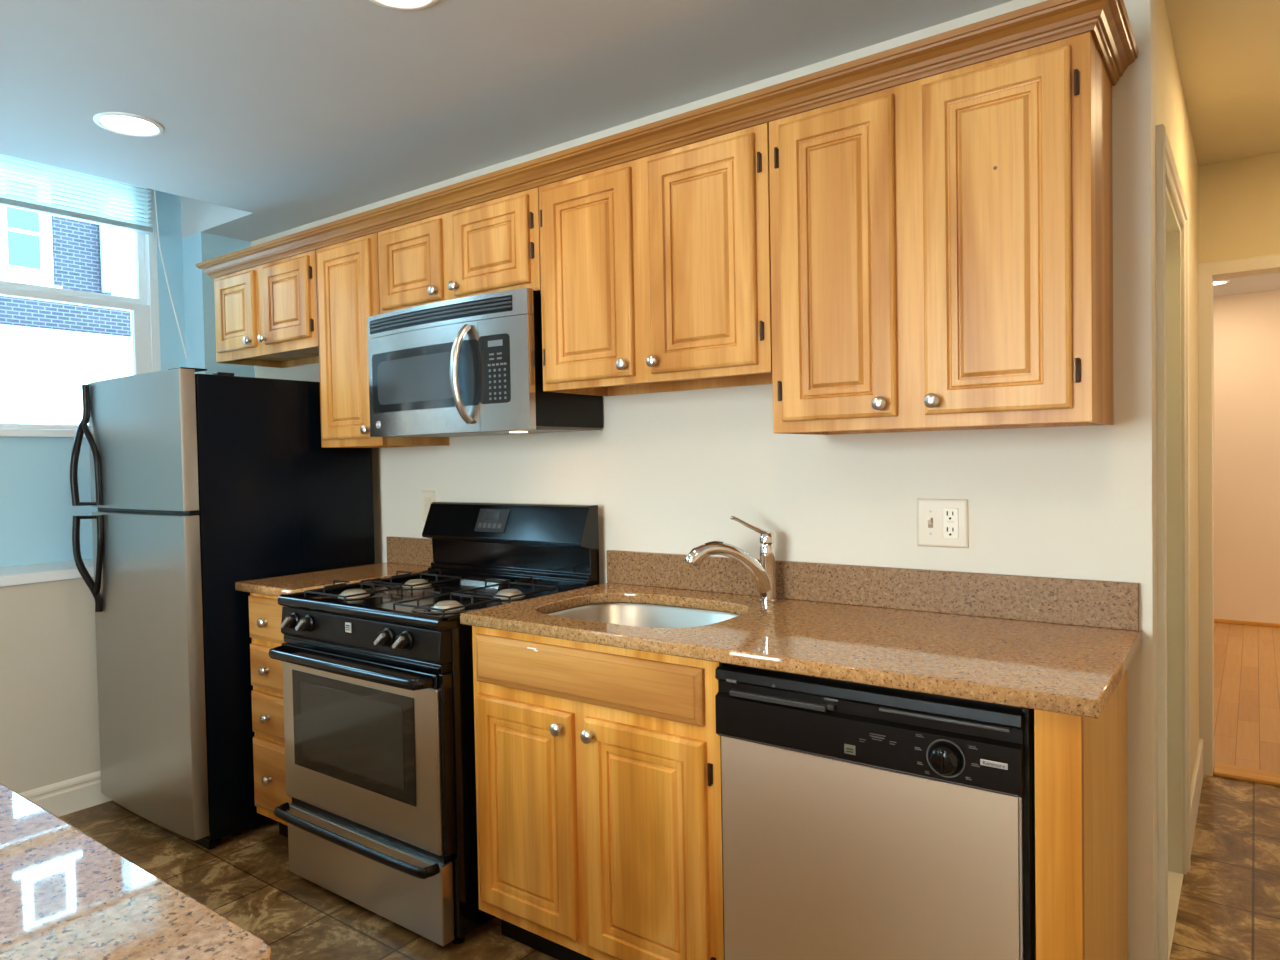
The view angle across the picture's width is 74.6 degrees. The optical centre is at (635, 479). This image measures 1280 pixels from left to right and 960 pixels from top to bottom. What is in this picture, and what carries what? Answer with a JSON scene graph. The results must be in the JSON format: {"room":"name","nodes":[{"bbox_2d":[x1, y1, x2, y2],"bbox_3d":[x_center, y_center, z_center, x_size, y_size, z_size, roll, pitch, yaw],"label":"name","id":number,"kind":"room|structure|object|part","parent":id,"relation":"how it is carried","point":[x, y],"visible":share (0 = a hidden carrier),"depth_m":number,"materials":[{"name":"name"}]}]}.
{"room":"kitchen","nodes":[
{"label":"kitchen","id":0,"kind":"room"},
{"bbox_2d":[0,577,100,792],"bbox_3d":[-3.102,0.869,2.237,0.328,0.893,3.967,0,2,36],"label":"wall","id":1,"kind":"structure","parent":0,"point":[49,712],"depth_m":3.17,"materials":[{"name":"beige paint"}]},
{"bbox_2d":[0,559,93,586],"bbox_3d":[-3.107,0.403,2.222,0.340,0.039,3.966,0,2,36],"label":"trim","id":2,"kind":"structure","parent":1,"relation":"on","point":[64,570],"depth_m":3.19,"materials":[{"name":"wood"}]},
{"bbox_2d":[19,770,111,816],"bbox_3d":[-3.101,1.260,1.949,0.016,0.126,3.480,0,2,36],"label":"baseboard","id":3,"kind":"structure","parent":1,"relation":"attached to","point":[75,794],"depth_m":3.21,"materials":[{"name":"wood"}]},
{"bbox_2d":[0,190,185,566],"bbox_3d":[-3.293,-0.072,2.424,0.200,2.771,4.300,0,2,36],"label":"wall","id":4,"kind":"structure","parent":0,"point":[37,512],"depth_m":3.48,"materials":[{"name":"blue paint"}]},
{"bbox_2d":[0,166,160,437],"bbox_3d":[-2.495,-0.760,3.422,0.160,1.173,1.075,0,2,36],"label":"window","id":5,"kind":"structure","parent":4,"relation":"in","point":[144,309],"depth_m":3.75,"materials":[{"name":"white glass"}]},
{"bbox_3d":[-2.527,-1.039,3.434,0.038,0.555,0.970,0,2,36],"label":"sash","id":6,"kind":"part","parent":5,"relation":"part of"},
{"bbox_3d":[-2.483,-0.489,3.423,0.038,0.566,0.970,0,2,36],"label":"sash","id":7,"kind":"part","parent":5,"relation":"part of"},
{"bbox_2d":[0,154,187,358],"bbox_3d":[-2.379,-0.936,3.378,0.103,0.819,1.063,0,2,36],"label":"window blind","id":8,"kind":"object","parent":5,"relation":"attached to","point":[6,162],"visible":0.66,"depth_m":3.49,"materials":[{"name":"white"}]},
{"bbox_3d":[-2.432,-1.090,3.347,0.045,0.024,0.950,0,2,36],"label":"rail","id":9,"kind":"part","parent":8,"relation":"part of","materials":[{"name":"grey"}]},
{"bbox_2d":[182,232,254,376],"bbox_3d":[-1.932,0.065,3.954,0.174,2.371,0.233,0,2,36],"label":"wall","id":10,"kind":"structure","parent":0,"point":[199,304],"depth_m":3.83,"materials":[{"name":"blue paint"}]},
{"bbox_2d":[0,0,1012,241],"bbox_3d":[-1.310,-1.285,0.989,5.100,0.450,4.420,0,2,36],"label":"ceiling","id":11,"kind":"structure","parent":0,"point":[276,116],"depth_m":2.30,"materials":[{"name":"paint"}]},
{"bbox_2d":[93,112,163,136],"bbox_3d":[-1.556,-1.091,2.586,0.188,0.006,0.188,0,2,36],"label":"recessed light","id":12,"kind":"object","parent":11,"relation":"in","point":[129,124],"visible":1,"depth_m":2.58,"materials":[{"name":"white"}]},
{"bbox_2d":[369,0,437,9],"bbox_3d":[-0.526,-1.092,1.866,0.188,0.006,0.188,0,2,36],"label":"recessed light","id":13,"kind":"object","parent":11,"relation":"in","point":[392,4],"visible":1,"depth_m":1.93,"materials":[{"name":"white"}]},
{"bbox_2d":[59,622,1279,959],"bbox_3d":[0.848,1.273,2.902,6.300,0.104,9.900,0,2,36],"label":"floor","id":14,"kind":"structure","parent":0,"point":[1229,906],"depth_m":2.68,"materials":[{"name":"tile"}]},
{"bbox_2d":[70,367,374,849],"bbox_3d":[-1.591,0.437,3.281,0.738,1.645,0.832,0,2,36],"label":"refrigerator","id":15,"kind":"object","parent":14,"relation":"on","point":[202,485],"visible":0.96,"depth_m":2.96,"materials":[{"name":"silver"}]},
{"bbox_3d":[-2.043,0.315,3.155,0.113,0.367,0.050,-1,1,-3],"label":"handle","id":16,"kind":"part","parent":15,"relation":"part of","materials":[{"name":"black plastic"}]},
{"bbox_2d":[70,368,198,510],"bbox_3d":[-1.809,-0.132,2.986,0.738,0.472,0.134,0,2,36],"label":"freezer","id":17,"kind":"object","parent":15,"relation":"in","point":[142,433],"depth_m":2.93,"materials":[{"name":"silver metal"}]},
{"bbox_3d":[-1.772,0.664,3.035,0.738,1.088,0.062,0,2,36],"label":"door","id":18,"kind":"part","parent":15,"relation":"part of","materials":[{"name":"silver metal"}]},
{"bbox_3d":[-1.732,1.249,3.089,0.698,0.030,0.020,0,2,36],"label":"kick plate","id":19,"kind":"part","parent":15,"relation":"part of","materials":[{"name":"black plastic"}]},
{"bbox_2d":[248,593,291,837],"bbox_3d":[-1.031,0.815,3.052,0.323,0.882,0.657,0,2,36],"label":"base cabinet","id":20,"kind":"object","parent":14,"relation":"on","point":[265,613],"visible":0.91,"depth_m":2.83,"materials":[{"name":"brown wood"}]},
{"bbox_3d":[-1.246,0.476,2.807,0.031,0.031,0.029,0,2,36],"label":"knob","id":21,"kind":"part","parent":20,"relation":"part of","materials":[{"name":"silver metal"}]},
{"bbox_3d":[-1.243,0.638,2.811,0.031,0.031,0.029,0,2,36],"label":"knob","id":22,"kind":"part","parent":20,"relation":"part of","materials":[{"name":"silver metal"}]},
{"bbox_3d":[-1.240,0.799,2.815,0.031,0.031,0.029,0,2,36],"label":"knob","id":23,"kind":"part","parent":20,"relation":"part of","materials":[{"name":"silver metal"}]},
{"bbox_3d":[-1.206,0.637,2.814,0.302,0.144,0.020,0,2,36],"label":"drawer","id":24,"kind":"part","parent":20,"relation":"part of","materials":[{"name":"brown wood"}]},
{"bbox_3d":[-1.210,0.471,2.810,0.302,0.144,0.020,0,2,36],"label":"drawer","id":25,"kind":"part","parent":20,"relation":"part of","materials":[{"name":"brown wood"}]},
{"bbox_3d":[-1.236,1.008,2.820,0.031,0.031,0.029,0,2,36],"label":"knob","id":26,"kind":"part","parent":20,"relation":"part of","materials":[{"name":"silver metal"}]},
{"bbox_3d":[-1.204,0.798,2.818,0.302,0.143,0.020,0,2,36],"label":"drawer","id":27,"kind":"part","parent":20,"relation":"part of","materials":[{"name":"brown wood"}]},
{"bbox_3d":[-1.200,1.009,2.824,0.302,0.241,0.020,0,2,36],"label":"drawer","id":28,"kind":"part","parent":20,"relation":"part of","materials":[{"name":"brown wood"}]},
{"bbox_2d":[235,536,432,596],"bbox_3d":[-1.048,0.305,3.052,0.352,0.134,0.645,0,2,36],"label":"countertop","id":29,"kind":"structure","parent":20,"relation":"on","point":[414,555],"depth_m":3.08,"materials":[{"name":"brown stone"}]},
{"bbox_2d":[269,501,599,945],"bbox_3d":[-0.633,0.675,2.667,0.764,1.166,0.728,0,2,36],"label":"gas stove","id":30,"kind":"object","parent":14,"relation":"on","point":[381,816],"visible":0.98,"depth_m":2.42,"materials":[{"name":"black metal"}]},
{"bbox_3d":[-1.061,0.436,2.590,0.052,0.052,0.028,0,2,36],"label":"knob","id":31,"kind":"part","parent":30,"relation":"part of","materials":[{"name":"black plastic"}]},
{"bbox_3d":[-0.998,0.436,2.543,0.052,0.052,0.028,0,2,36],"label":"knob","id":32,"kind":"part","parent":30,"relation":"part of","materials":[{"name":"black plastic"}]},
{"bbox_3d":[-0.839,0.533,2.401,0.721,0.031,0.063,0,2,36],"label":"door handle","id":33,"kind":"part","parent":30,"relation":"part of","materials":[{"name":"black metal"}]},
{"bbox_2d":[321,590,385,600],"bbox_3d":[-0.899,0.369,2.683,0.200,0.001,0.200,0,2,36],"label":"burner","id":34,"kind":"object","parent":30,"relation":"on","point":[381,594],"depth_m":2.65,"materials":[{"name":"black metal"}]},
{"bbox_3d":[-0.899,0.363,2.683,0.100,0.012,0.100,0,2,36],"label":"burner","id":35,"kind":"part","parent":30,"relation":"part of","materials":[{"name":"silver metal"}]},
{"bbox_3d":[-0.826,1.032,2.417,0.731,0.033,0.055,0,2,36],"label":"drawer handle","id":36,"kind":"part","parent":30,"relation":"part of","materials":[{"name":"black plastic"}]},
{"bbox_3d":[-0.801,0.773,2.449,0.732,0.444,0.042,0,2,36],"label":"oven door","id":37,"kind":"part","parent":30,"relation":"part of","materials":[{"name":"silver metal"}]},
{"bbox_3d":[-0.803,0.440,2.439,0.750,0.089,0.043,0,2,36],"label":"control panel","id":38,"kind":"part","parent":30,"relation":"part of","materials":[{"name":"black plastic"}]},
{"bbox_3d":[-0.800,0.498,2.442,0.746,0.023,0.039,0,2,36],"label":"vent trim","id":39,"kind":"part","parent":30,"relation":"part of","materials":[{"name":"black metal"}]},
{"bbox_3d":[-0.792,1.130,2.456,0.730,0.213,0.042,0,2,36],"label":"storage drawer","id":40,"kind":"part","parent":30,"relation":"part of","materials":[{"name":"silver metal"}]},
{"bbox_3d":[-0.690,0.436,2.317,0.052,0.052,0.028,0,2,36],"label":"knob","id":41,"kind":"part","parent":30,"relation":"part of","materials":[{"name":"black plastic"}]},
{"bbox_3d":[-0.626,0.436,2.269,0.052,0.052,0.028,0,2,36],"label":"knob","id":42,"kind":"part","parent":30,"relation":"part of","materials":[{"name":"black plastic"}]},
{"bbox_2d":[386,581,445,589],"bbox_3d":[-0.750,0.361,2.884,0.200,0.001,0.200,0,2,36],"label":"burner","id":43,"kind":"object","parent":30,"relation":"on","point":[440,584],"depth_m":2.85,"materials":[{"name":"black metal"}]},
{"bbox_3d":[-0.750,0.355,2.884,0.100,0.012,0.100,0,2,36],"label":"burner","id":44,"kind":"part","parent":30,"relation":"part of","materials":[{"name":"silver metal"}]},
{"bbox_2d":[278,573,569,630],"bbox_3d":[-0.643,0.368,2.656,0.754,0.036,0.599,0,2,36],"label":"cooktop","id":45,"kind":"object","parent":30,"relation":"in","point":[392,604],"depth_m":2.58,"materials":[{"name":"black metal"}]},
{"bbox_3d":[-0.498,0.753,2.230,0.016,0.483,0.033,0,2,36],"label":"door trim","id":46,"kind":"part","parent":30,"relation":"part of","materials":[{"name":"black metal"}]},
{"bbox_2d":[412,602,482,614],"bbox_3d":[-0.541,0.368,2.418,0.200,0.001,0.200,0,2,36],"label":"burner","id":47,"kind":"object","parent":30,"relation":"on","point":[440,605],"depth_m":2.39,"materials":[{"name":"black metal"}]},
{"bbox_3d":[-0.541,0.362,2.418,0.100,0.012,0.100,0,2,36],"label":"burner","id":48,"kind":"part","parent":30,"relation":"part of","materials":[{"name":"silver metal"}]},
{"bbox_3d":[-0.497,0.140,2.912,0.145,0.078,0.034,0,2,36],"label":"clock panel","id":49,"kind":"part","parent":30,"relation":"part of","materials":[{"name":"black"}]},
{"bbox_3d":[-0.392,0.355,2.619,0.100,0.012,0.100,0,2,36],"label":"burner","id":50,"kind":"part","parent":30,"relation":"part of","materials":[{"name":"silver metal"}]},
{"bbox_2d":[478,591,541,600],"bbox_3d":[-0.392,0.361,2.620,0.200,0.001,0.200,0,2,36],"label":"burner","id":51,"kind":"object","parent":30,"relation":"on","point":[506,593],"depth_m":2.59,"materials":[{"name":"black metal"}]},
{"bbox_2d":[472,626,723,959],"bbox_3d":[0.045,0.814,2.258,0.766,0.882,0.657,0,2,36],"label":"base cabinet","id":52,"kind":"object","parent":14,"relation":"on","point":[598,767],"visible":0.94,"depth_m":1.99,"materials":[{"name":"brown wood"}]},
{"bbox_3d":[-0.282,0.845,2.140,0.334,0.556,0.020,0,2,36],"label":"cabinet door","id":53,"kind":"part","parent":52,"relation":"part of","materials":[{"name":"brown wood"}]},
{"bbox_3d":[-0.190,0.602,2.033,0.031,0.031,0.029,0,2,36],"label":"knob","id":54,"kind":"part","parent":52,"relation":"part of","materials":[{"name":"silver metal"}]},
{"bbox_3d":[-0.112,0.602,1.975,0.031,0.031,0.029,0,2,36],"label":"knob","id":55,"kind":"part","parent":52,"relation":"part of","materials":[{"name":"silver metal"}]},
{"bbox_3d":[-0.139,0.470,2.020,0.704,0.125,0.020,0,2,36],"label":"false drawer","id":56,"kind":"part","parent":52,"relation":"part of","materials":[{"name":"brown wood"}]},
{"bbox_3d":[0.019,0.844,1.919,0.334,0.556,0.020,0,2,36],"label":"cabinet door","id":57,"kind":"part","parent":52,"relation":"part of","materials":[{"name":"brown wood"}]},
{"bbox_2d":[460,550,1141,718],"bbox_3d":[0.327,0.304,2.038,1.491,0.134,0.645,0,2,36],"label":"countertop","id":58,"kind":"structure","parent":52,"relation":"on","point":[1058,645],"depth_m":1.92,"materials":[{"name":"brown stone"}]},
{"bbox_2d":[547,603,738,627],"bbox_3d":[0.018,0.464,2.246,0.584,0.184,0.450,0,2,36],"label":"sink","id":59,"kind":"object","parent":58,"relation":"in","point":[629,614],"visible":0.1,"depth_m":2.46,"materials":[{"name":"silver metal"}]},
{"bbox_2d":[685,516,776,602],"bbox_3d":[0.261,0.217,2.275,0.266,0.238,0.067,-2,2,-20],"label":"kitchen faucet","id":60,"kind":"object","parent":58,"relation":"on","point":[763,573],"visible":1,"depth_m":2.28,"materials":[{"name":"silver metal"}]},
{"bbox_3d":[0.265,0.238,2.272,0.231,0.147,0.054,-2,1,-17],"label":"spout","id":61,"kind":"part","parent":60,"relation":"part of","materials":[{"name":"silver metal"}]},
{"bbox_3d":[0.313,0.127,2.299,0.107,0.061,0.031,-1,1,-4],"label":"lever","id":62,"kind":"part","parent":60,"relation":"part of","materials":[{"name":"silver metal"}]},
{"bbox_2d":[715,663,1035,959],"bbox_3d":[0.591,0.815,1.831,0.609,0.878,0.640,0,2,36],"label":"dishwasher","id":63,"kind":"object","parent":14,"relation":"on","point":[860,821],"visible":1,"depth_m":1.58,"materials":[{"name":"silver metal"}]},
{"bbox_3d":[0.194,0.776,1.798,0.008,0.777,0.022,0,2,36],"label":"trim","id":64,"kind":"part","parent":63,"relation":"part of","materials":[{"name":"black plastic"}]},
{"bbox_3d":[0.290,0.441,1.681,0.228,0.013,0.014,0,2,36],"label":"latch handle","id":65,"kind":"part","parent":63,"relation":"part of","materials":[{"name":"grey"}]},
{"bbox_3d":[0.420,0.465,1.604,0.596,0.142,0.040,0,2,36],"label":"control panel","id":66,"kind":"part","parent":63,"relation":"part of","materials":[{"name":"black plastic"}]},
{"bbox_3d":[0.541,0.492,1.476,0.060,0.060,0.024,0,2,36],"label":"dial knob","id":67,"kind":"part","parent":63,"relation":"part of","materials":[{"name":"black plastic"}]},
{"bbox_3d":[0.613,0.486,1.437,0.044,0.010,0.002,0,2,36],"label":"name plate","id":68,"kind":"part","parent":63,"relation":"part of","materials":[{"name":"silver metal"}]},
{"bbox_3d":[0.675,0.775,1.443,0.010,0.777,0.022,0,2,36],"label":"trim","id":69,"kind":"part","parent":63,"relation":"part of","materials":[{"name":"black plastic"}]},
{"bbox_2d":[1034,670,1127,959],"bbox_3d":[0.894,0.813,1.662,0.072,0.882,0.608,0,2,36],"label":"end panel","id":70,"kind":"object","parent":14,"relation":"on","point":[1081,799],"visible":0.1,"depth_m":1.43,"materials":[{"name":"brown wood"}]},
{"bbox_2d":[1213,763,1279,786],"bbox_3d":[2.675,1.175,3.186,0.796,0.016,0.130,0,2,36],"label":"trim","id":71,"kind":"structure","parent":14,"relation":"on","point":[1222,770],"depth_m":3.34,"materials":[{"name":"brown wood"}]},
{"bbox_3d":[-1.219,0.873,0.842,1.580,0.883,0.798,0,2,36],"label":"kitchen island","id":72,"kind":"object","parent":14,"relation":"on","visible":0},
{"bbox_2d":[0,783,271,959],"bbox_3d":[-1.251,0.416,0.815,1.700,0.030,0.945,0,2,36],"label":"island countertop","id":73,"kind":"structure","parent":72,"relation":"on","point":[65,894],"depth_m":0.77,"materials":[{"name":"stone"}]},
{"bbox_2d":[251,0,1158,959],"bbox_3d":[-0.451,-0.141,3.072,4.009,2.771,0.120,0,2,36],"label":"wall","id":74,"kind":"structure","parent":0,"point":[664,472],"depth_m":2.18,"materials":[{"name":"beige paint"}]},
{"bbox_2d":[214,250,318,367],"bbox_3d":[-1.418,-0.690,3.470,0.749,0.371,0.350,0,2,36],"label":"upper cabinet","id":75,"kind":"object","parent":74,"relation":"attached to","point":[266,315],"visible":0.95,"depth_m":3.37,"materials":[{"name":"brown wood"}]},
{"bbox_3d":[-1.651,-0.691,3.472,0.293,0.305,0.018,0,2,36],"label":"cabinet door","id":76,"kind":"part","parent":75,"relation":"part of","materials":[{"name":"brown wood"}]},
{"bbox_3d":[-1.561,-0.561,3.381,0.031,0.031,0.029,0,2,36],"label":"knob","id":77,"kind":"part","parent":75,"relation":"part of","materials":[{"name":"silver metal"}]},
{"bbox_3d":[-1.472,-0.558,3.316,0.031,0.031,0.029,0,2,36],"label":"knob","id":78,"kind":"part","parent":75,"relation":"part of","materials":[{"name":"silver metal"}]},
{"bbox_3d":[-1.351,-0.691,3.250,0.306,0.305,0.018,0,2,36],"label":"cabinet door","id":79,"kind":"part","parent":75,"relation":"part of","materials":[{"name":"brown wood"}]},
{"bbox_2d":[316,232,448,447],"bbox_3d":[-0.962,-0.501,3.141,0.366,0.751,0.350,0,2,36],"label":"upper cabinet","id":80,"kind":"object","parent":74,"relation":"attached to","point":[347,271],"visible":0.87,"depth_m":3.02,"materials":[{"name":"brown wood"}]},
{"bbox_3d":[-1.046,-0.496,3.033,0.302,0.695,0.018,0,2,36],"label":"cabinet door","id":81,"kind":"part","parent":80,"relation":"part of","materials":[{"name":"brown wood"}]},
{"bbox_3d":[-1.033,-0.497,3.046,0.366,0.751,0.019,0,2,36],"label":"frame","id":82,"kind":"part","parent":80,"relation":"part of","materials":[{"name":"brown wood"}]},
{"bbox_3d":[-0.945,-0.175,2.942,0.031,0.031,0.029,0,2,36],"label":"knob","id":83,"kind":"part","parent":80,"relation":"part of","materials":[{"name":"silver metal"}]},
{"bbox_2d":[386,536,432,565],"bbox_3d":[-0.860,0.280,3.301,0.346,0.104,0.020,0,2,36],"label":"backsplash","id":84,"kind":"structure","parent":74,"relation":"attached to","point":[404,550],"depth_m":3.31,"materials":[{"name":"brown stone"}]},
{"bbox_2d":[422,491,434,520],"bbox_3d":[-0.804,0.101,3.262,0.075,0.120,0.008,0,2,36],"label":"outlet plate","id":85,"kind":"object","parent":74,"relation":"attached to","point":[428,497],"visible":0.71,"depth_m":3.26,"materials":[{"name":"beige"}]},
{"bbox_2d":[424,497,430,514],"bbox_3d":[-0.806,0.101,3.260,0.035,0.070,0.002,0,2,36],"label":"receptacle","id":86,"kind":"object","parent":85,"relation":"attached to","point":[427,500],"depth_m":3.26,"materials":[{"name":"beige"}]},
{"bbox_2d":[378,187,540,313],"bbox_3d":[-0.512,-0.720,2.800,0.755,0.312,0.350,0,2,36],"label":"upper cabinet","id":87,"kind":"object","parent":74,"relation":"attached to","point":[491,246],"visible":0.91,"depth_m":2.64,"materials":[{"name":"brown wood"}]},
{"bbox_3d":[-0.751,-0.715,2.807,0.309,0.258,0.018,0,2,36],"label":"cabinet door","id":88,"kind":"part","parent":87,"relation":"part of","materials":[{"name":"brown wood"}]},
{"bbox_3d":[-0.653,-0.611,2.709,0.031,0.031,0.029,0,2,36],"label":"knob","id":89,"kind":"part","parent":87,"relation":"part of","materials":[{"name":"silver metal"}]},
{"bbox_3d":[-0.574,-0.611,2.651,0.031,0.031,0.029,0,2,36],"label":"knob","id":90,"kind":"part","parent":87,"relation":"part of","materials":[{"name":"silver metal"}]},
{"bbox_2d":[367,288,602,436],"bbox_3d":[-0.533,-0.355,2.772,0.752,0.414,0.441,0,2,36],"label":"microwave","id":91,"kind":"object","parent":87,"relation":"attached to","point":[471,365],"visible":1,"depth_m":2.58,"materials":[{"name":"silver metal"}]},
{"bbox_3d":[-0.688,-0.326,2.701,0.536,0.200,0.016,0,2,38],"label":"door glass","id":92,"kind":"part","parent":91,"relation":"part of","materials":[{"name":"black"}]},
{"bbox_3d":[-0.691,-0.315,2.719,0.564,0.334,0.039,0,2,38],"label":"door","id":93,"kind":"part","parent":91,"relation":"part of","materials":[{"name":"silver metal"}]},
{"bbox_3d":[-0.527,-0.321,2.539,0.070,0.302,0.035,-2,2,-44],"label":"door handle","id":94,"kind":"part","parent":91,"relation":"part of","materials":[{"name":"silver metal"}]},
{"bbox_3d":[-0.502,-0.158,2.814,0.728,0.010,0.335,0,2,36],"label":"underside panel","id":95,"kind":"part","parent":91,"relation":"part of","materials":[{"name":"grey"}]},
{"bbox_3d":[-0.384,-0.315,2.500,0.191,0.334,0.027,0,2,31],"label":"control panel","id":96,"kind":"part","parent":91,"relation":"part of","materials":[{"name":"silver metal"}]},
{"bbox_3d":[-0.447,-0.715,2.582,0.322,0.258,0.018,0,2,36],"label":"cabinet door","id":97,"kind":"part","parent":87,"relation":"part of","materials":[{"name":"brown wood"}]},
{"bbox_2d":[539,122,772,395],"bbox_3d":[0.098,-0.571,2.356,0.747,0.611,0.350,0,2,36],"label":"upper cabinet","id":98,"kind":"object","parent":74,"relation":"attached to","point":[656,268],"visible":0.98,"depth_m":2.21,"materials":[{"name":"brown wood"}]},
{"bbox_3d":[-0.138,-0.562,2.360,0.318,0.560,0.018,0,2,36],"label":"cabinet door","id":99,"kind":"part","parent":98,"relation":"part of","materials":[{"name":"brown wood"}]},
{"bbox_3d":[-0.036,-0.312,2.266,0.031,0.031,0.029,0,2,36],"label":"knob","id":100,"kind":"part","parent":98,"relation":"part of","materials":[{"name":"silver metal"}]},
{"bbox_3d":[0.045,-0.312,2.206,0.031,0.031,0.029,0,2,36],"label":"knob","id":101,"kind":"part","parent":98,"relation":"part of","materials":[{"name":"silver metal"}]},
{"bbox_3d":[0.165,-0.562,2.137,0.314,0.560,0.018,0,2,36],"label":"cabinet door","id":102,"kind":"part","parent":98,"relation":"part of","materials":[{"name":"brown wood"}]},
{"bbox_2d":[196,0,1138,278],"bbox_3d":[-0.388,-0.894,2.700,3.422,0.060,0.353,0,2,36],"label":"crown molding","id":103,"kind":"structure","parent":74,"relation":"attached to","point":[1048,21],"depth_m":2.00,"materials":[{"name":"brown wood"}]},
{"bbox_2d":[606,550,1138,630],"bbox_3d":[0.510,0.279,2.290,1.485,0.104,0.020,0,2,36],"label":"backsplash","id":104,"kind":"structure","parent":74,"relation":"attached to","point":[1081,602],"depth_m":2.14,"materials":[{"name":"brown stone"}]},
{"bbox_2d":[769,31,1113,434],"bbox_3d":[0.680,-0.497,1.930,0.687,0.760,0.350,0,2,36],"label":"upper cabinet","id":105,"kind":"object","parent":74,"relation":"attached to","point":[942,244],"visible":0.98,"depth_m":1.77,"materials":[{"name":"brown wood"}]},
{"bbox_3d":[0.458,-0.492,1.923,0.275,0.702,0.018,0,2,36],"label":"cabinet door","id":106,"kind":"part","parent":105,"relation":"part of","materials":[{"name":"brown wood"}]},
{"bbox_3d":[0.537,-0.168,1.848,0.031,0.031,0.029,0,2,36],"label":"knob","id":107,"kind":"part","parent":105,"relation":"part of","materials":[{"name":"silver metal"}]},
{"bbox_3d":[0.629,-0.168,1.781,0.031,0.031,0.029,0,2,36],"label":"knob","id":108,"kind":"part","parent":105,"relation":"part of","materials":[{"name":"silver metal"}]},
{"bbox_3d":[0.733,-0.492,1.720,0.284,0.702,0.018,0,2,36],"label":"cabinet door","id":109,"kind":"part","parent":105,"relation":"part of","materials":[{"name":"brown wood"}]},
{"bbox_2d":[917,499,968,547],"bbox_3d":[0.764,0.108,2.099,0.125,0.121,0.017,0,2,36],"label":"outlet plate","id":110,"kind":"object","parent":74,"relation":"attached to","point":[940,522],"visible":1,"depth_m":2.10,"materials":[{"name":"beige"}]},
{"bbox_2d":[943,508,957,538],"bbox_3d":[0.783,0.107,2.088,0.037,0.076,0.003,0,2,36],"label":"receptacle","id":111,"kind":"object","parent":110,"relation":"attached to","point":[950,515],"depth_m":2.09,"materials":[{"name":"beige"}]},
{"bbox_2d":[1156,0,1198,784],"bbox_3d":[1.681,-0.001,2.686,0.120,2.430,1.780,0,2,36],"label":"wall","id":112,"kind":"structure","parent":0,"point":[1171,110],"depth_m":2.93,"materials":[{"name":"yellow paint"}]},
{"bbox_2d":[1156,124,1190,959],"bbox_3d":[1.461,0.205,2.272,0.018,2.047,0.854,0,2,36],"label":"trim","id":113,"kind":"structure","parent":112,"relation":"attached to","point":[1166,169],"depth_m":1.95,"materials":[{"name":"wood"}]},
{"bbox_2d":[1166,185,1181,873],"bbox_3d":[1.406,0.236,2.314,0.119,1.985,0.730,0,2,36],"label":"door","id":114,"kind":"structure","parent":112,"relation":"in","point":[1173,228],"depth_m":2.57,"materials":[{"name":"wood"}]},
{"bbox_2d":[1168,871,1183,959],"bbox_3d":[1.426,1.224,2.337,0.124,0.008,0.694,0,2,36],"label":"trim","id":115,"kind":"structure","parent":112,"relation":"attached to","point":[1175,880],"depth_m":2.43,"materials":[{"name":"beige wood"}]},
{"bbox_2d":[1190,738,1203,850],"bbox_3d":[2.002,1.125,3.008,0.014,0.150,0.911,0,2,36],"label":"baseboard","id":116,"kind":"structure","parent":112,"relation":"attached to","point":[1198,771],"depth_m":3.02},
{"bbox_2d":[1165,0,1279,296],"bbox_3d":[3.198,-1.324,3.816,3.800,0.100,5.480,0,2,36],"label":"ceiling","id":117,"kind":"structure","parent":0,"point":[1227,52],"depth_m":2.55,"materials":[{"name":"paint"}]},
{"bbox_2d":[1213,280,1229,285],"bbox_3d":[3.949,-1.342,5.735,0.172,0.006,0.172,0,2,36],"label":"recessed light","id":118,"kind":"object","parent":117,"relation":"in","point":[1218,282],"visible":0.57,"depth_m":5.71,"materials":[{"name":"white"}]},
{"bbox_2d":[1198,152,1279,263],"bbox_3d":[2.678,-0.031,3.118,1.210,2.430,0.100,0,2,36],"label":"wall","id":119,"kind":"structure","parent":0,"point":[1239,199],"depth_m":3.26,"materials":[{"name":"yellow paint"}]},
{"bbox_2d":[1198,253,1279,775],"bbox_3d":[2.639,0.161,3.147,0.892,2.046,0.112,0,2,36],"label":"trim","id":120,"kind":"structure","parent":119,"relation":"attached to","point":[1208,272],"depth_m":3.34,"materials":[{"name":"wood"}]},
{"bbox_2d":[1213,290,1279,623],"bbox_3d":[3.779,-0.123,4.602,3.800,2.500,3.600,0,2,36],"label":"wall","id":121,"kind":"structure","parent":0,"point":[1246,327],"depth_m":6.18,"materials":[{"name":"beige paint"}]},
{"bbox_2d":[1214,619,1279,627],"bbox_3d":[4.805,1.056,5.992,3.600,0.026,0.020,0,2,36],"label":"baseboard","id":122,"kind":"structure","parent":121,"relation":"attached to","point":[1215,620],"depth_m":6.20,"materials":[{"name":"brown wood"}]},
{"label":"outside","id":123,"kind":"structure","parent":0,"visible":0},
{"bbox_3d":[-26.608,4.769,3.835,38.400,0.100,90.000,0,2,36],"label":"ground","id":124,"kind":"structure","parent":123,"visible":0},
{"bbox_2d":[0,170,131,424],"bbox_3d":[-12.559,-3.659,18.320,3.220,15.500,8.500,0,2,36],"label":"brick building","id":125,"kind":"structure","parent":124,"relation":"on","point":[49,350],"depth_m":17.02,"materials":[{"name":"white"}]},
{"bbox_2d":[110,194,135,297],"bbox_3d":[-13.418,-1.997,22.562,2.800,12.000,5.800,0,2,36],"label":"building","id":126,"kind":"structure","parent":124,"relation":"on","point":[122,241],"depth_m":21.03,"materials":[{"name":"white"}]}
]}

